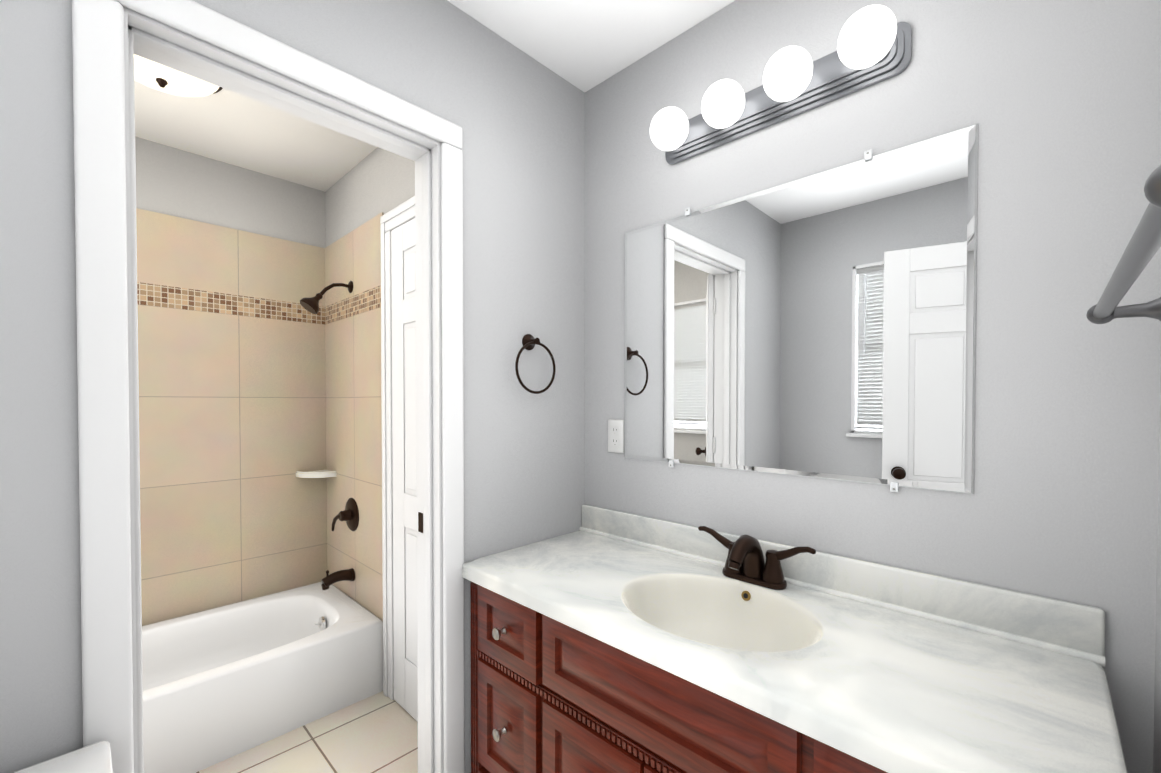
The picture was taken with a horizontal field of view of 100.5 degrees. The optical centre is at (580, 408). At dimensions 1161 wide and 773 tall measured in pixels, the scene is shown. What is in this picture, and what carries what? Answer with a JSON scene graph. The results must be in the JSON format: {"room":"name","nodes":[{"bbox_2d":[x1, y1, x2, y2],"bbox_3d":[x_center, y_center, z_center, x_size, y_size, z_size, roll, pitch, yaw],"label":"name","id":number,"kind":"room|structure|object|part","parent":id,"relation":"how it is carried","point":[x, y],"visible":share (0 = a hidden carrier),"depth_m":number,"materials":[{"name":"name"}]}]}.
{"room":"bathroom","nodes":[
{"label":"bathroom","id":0,"kind":"room"},
{"bbox_2d":[135,136,325,247],"bbox_3d":[-1.969,0.042,2.153,0.135,2.440,1.790,1,1,44],"label":"wall","id":1,"kind":"structure","parent":0,"point":[172,181],"depth_m":2.31,"materials":[{"name":"grey paint"}]},
{"bbox_2d":[136,208,326,625],"bbox_3d":[-1.917,0.043,2.103,0.008,1.822,1.520,1,1,44],"label":"wall tile","id":2,"kind":"structure","parent":1,"relation":"attached to","point":[232,384],"depth_m":2.32,"materials":[{"name":"beige tile"}]},
{"bbox_2d":[296,470,336,477],"bbox_3d":[-1.391,0.341,2.540,0.150,0.030,0.150,1,1,44],"label":"soap shelf","id":3,"kind":"object","parent":1,"relation":"attached to","point":[318,474],"visible":1,"depth_m":2.51,"materials":[{"name":"white ceramic"}]},
{"bbox_2d":[0,0,584,772],"bbox_3d":[-0.689,0.056,1.175,0.135,2.440,2.160,1,1,44],"label":"wall","id":4,"kind":"structure","parent":0,"point":[514,112],"depth_m":1.26,"materials":[{"name":"grey paint"}]},
{"bbox_2d":[134,85,143,772],"bbox_3d":[-1.249,0.261,0.945,0.644,2.020,0.177,0,1,-16],"label":"door","id":5,"kind":"structure","parent":4,"relation":"in","point":[138,415],"depth_m":1.04,"materials":[{"name":"white wood"}]},
{"bbox_2d":[72,0,464,772],"bbox_3d":[-0.667,0.230,1.188,0.152,2.092,0.784,1,1,44],"label":"door frame","id":6,"kind":"structure","parent":4,"relation":"attached to","point":[102,354],"depth_m":0.95,"materials":[{"name":"white wood"}]},
{"bbox_2d":[418,512,422,532],"bbox_3d":[-0.481,0.342,1.455,0.028,0.060,0.002,1,1,44],"label":"strike plate","id":7,"kind":"object","parent":6,"relation":"attached to","point":[420,522],"visible":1,"depth_m":1.45,"materials":[{"name":"brown metal"}]},
{"bbox_2d":[515,334,555,393],"bbox_3d":[-0.156,-0.149,1.592,0.048,0.200,0.171,1,1,44],"label":"towel ring","id":8,"kind":"object","parent":4,"relation":"attached to","point":[529,341],"visible":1,"depth_m":1.59,"materials":[{"name":"brown metal"}]},
{"bbox_2d":[196,691,417,772],"bbox_3d":[-0.288,1.333,0.730,4.886,0.100,2.600,1,1,44],"label":"floor","id":9,"kind":"structure","parent":0,"point":[377,733],"depth_m":1.81,"materials":[{"name":"tile"}]},
{"bbox_2d":[13,740,112,772],"bbox_3d":[-0.811,0.942,0.500,0.593,0.688,0.490,1,1,44],"label":"toilet","id":10,"kind":"object","parent":9,"relation":"on","point":[94,758],"visible":1,"depth_m":0.81,"materials":[{"name":"white ceramic"}]},
{"bbox_2d":[142,582,382,772],"bbox_3d":[-1.658,1.107,1.869,0.712,0.318,1.504,1,1,44],"label":"bathtub","id":11,"kind":"object","parent":9,"relation":"on","point":[221,683],"visible":0.75,"depth_m":1.99,"materials":[{"name":"white ceramic"}]},
{"bbox_2d":[462,504,1127,772],"bbox_3d":[0.301,0.801,1.160,1.324,0.951,0.550,1,1,44],"label":"bathroom vanity","id":12,"kind":"object","parent":9,"relation":"on","point":[604,640],"visible":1,"depth_m":1.00,"materials":[{"name":"white stone"}]},
{"bbox_2d":[698,526,815,589],"bbox_3d":[0.426,0.389,1.245,0.318,0.130,0.160,1,1,44],"label":"faucet","id":13,"kind":"object","parent":12,"relation":"on","point":[745,567],"depth_m":1.25,"materials":[{"name":"brown metal"}]},
{"bbox_2d":[325,147,414,246],"bbox_3d":[-0.819,0.041,2.193,1.465,2.440,0.135,1,1,44],"label":"wall","id":14,"kind":"structure","parent":0,"point":[375,182],"depth_m":2.25,"materials":[{"name":"grey paint"}]},
{"bbox_2d":[325,212,383,620],"bbox_3d":[-1.132,0.039,2.396,0.717,1.822,0.008,1,1,44],"label":"shower wall tile","id":15,"kind":"structure","parent":14,"relation":"attached to","point":[353,392],"depth_m":2.35,"materials":[{"name":"beige tile"}]},
{"bbox_2d":[300,281,352,313],"bbox_3d":[-1.210,-0.538,2.301,0.088,0.184,0.226,1,1,44],"label":"shower head","id":16,"kind":"object","parent":15,"relation":"attached to","point":[311,305],"visible":1,"depth_m":2.26},
{"bbox_2d":[321,568,354,589],"bbox_3d":[-1.182,0.817,2.350,0.062,0.088,0.145,1,1,44],"label":"tub spout","id":17,"kind":"object","parent":15,"relation":"attached to","point":[328,580],"visible":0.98,"depth_m":2.33,"materials":[{"name":"brown metal"}]},
{"bbox_2d":[332,498,358,530],"bbox_3d":[-1.164,0.528,2.381,0.188,0.173,0.069,1,1,44],"label":"shower valve","id":18,"kind":"object","parent":15,"relation":"attached to","point":[349,514],"visible":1,"depth_m":2.36,"materials":[{"name":"brown metal"}]},
{"bbox_2d":[381,196,414,699],"bbox_3d":[-0.606,0.215,1.879,0.722,2.101,0.024,1,1,44],"label":"trim","id":19,"kind":"structure","parent":14,"relation":"attached to","point":[399,215],"depth_m":2.09,"materials":[{"name":"white wood"}]},
{"bbox_2d":[391,218,417,721],"bbox_3d":[-0.628,0.251,1.857,0.556,2.015,0.083,1,1,44],"label":"closet door","id":20,"kind":"structure","parent":14,"relation":"in","point":[403,275],"depth_m":2.00,"materials":[{"name":"white wood"}]},
{"bbox_2d":[134,0,734,191],"bbox_3d":[-0.288,-1.207,0.693,4.886,0.100,2.600,1,1,44],"label":"ceiling","id":21,"kind":"structure","parent":0,"point":[230,127],"depth_m":1.79,"materials":[{"name":"white paint"}]},
{"bbox_2d":[134,54,222,96],"bbox_3d":[-1.403,-1.124,1.617,0.340,0.092,0.340,1,1,44],"label":"flush ceiling light","id":22,"kind":"object","parent":21,"relation":"attached to","point":[157,76],"visible":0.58,"depth_m":1.62,"materials":[{"name":"white glass"}]},
{"bbox_2d":[585,0,1160,772],"bbox_3d":[0.556,0.053,1.371,1.656,2.440,0.149,1,1,44],"label":"wall","id":23,"kind":"structure","parent":0,"point":[1057,102],"depth_m":1.09,"materials":[{"name":"grey paint"}]},
{"bbox_2d":[608,419,623,452],"bbox_3d":[0.124,0.095,1.698,0.070,0.116,0.008,1,1,44],"label":"electrical outlet plate","id":24,"kind":"object","parent":23,"relation":"attached to","point":[615,436],"visible":1,"depth_m":1.69,"materials":[{"name":"white plastic"}]},
{"bbox_2d":[650,5,911,164],"bbox_3d":[0.460,-0.825,1.262,0.655,0.116,0.148,1,1,44],"label":"sconce","id":25,"kind":"object","parent":23,"relation":"attached to","point":[874,46],"visible":1,"depth_m":1.19,"materials":[{"name":"white glass"}]},
{"bbox_3d":[0.263,-0.828,1.429,0.114,0.114,0.114,1,1,44],"label":"vanity light bulb","id":26,"kind":"part","parent":25,"relation":"part of","materials":[{"name":"white glass"}]},
{"bbox_3d":[0.386,-0.826,1.310,0.114,0.114,0.114,1,1,44],"label":"vanity light bulb","id":27,"kind":"part","parent":25,"relation":"part of","materials":[{"name":"white glass"}]},
{"bbox_3d":[0.510,-0.824,1.190,0.114,0.114,0.114,1,1,44],"label":"vanity light bulb","id":28,"kind":"part","parent":25,"relation":"part of","materials":[{"name":"white glass"}]},
{"bbox_3d":[0.634,-0.823,1.071,0.114,0.114,0.114,1,1,44],"label":"vanity light bulb","id":29,"kind":"part","parent":25,"relation":"part of","materials":[{"name":"white glass"}]},
{"bbox_3d":[0.487,-0.213,1.338,0.944,0.802,0.012,1,1,44],"label":"mirror","id":30,"kind":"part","parent":23,"relation":"part of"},
{"bbox_2d":[1153,348,1160,772],"bbox_3d":[0.418,0.071,0.132,0.135,2.440,2.124,1,1,44],"label":"wall","id":31,"kind":"structure","parent":0,"point":[1157,736],"depth_m":0.83,"materials":[{"name":"grey paint"}]},
{"bbox_2d":[1086,165,1160,323],"bbox_3d":[0.656,-0.155,0.541,0.095,0.062,0.732,1,1,44],"label":"towel bar","id":32,"kind":"object","parent":31,"relation":"attached to","point":[1143,247],"visible":1,"depth_m":0.50,"materials":[{"name":"grey metal"}]}
]}

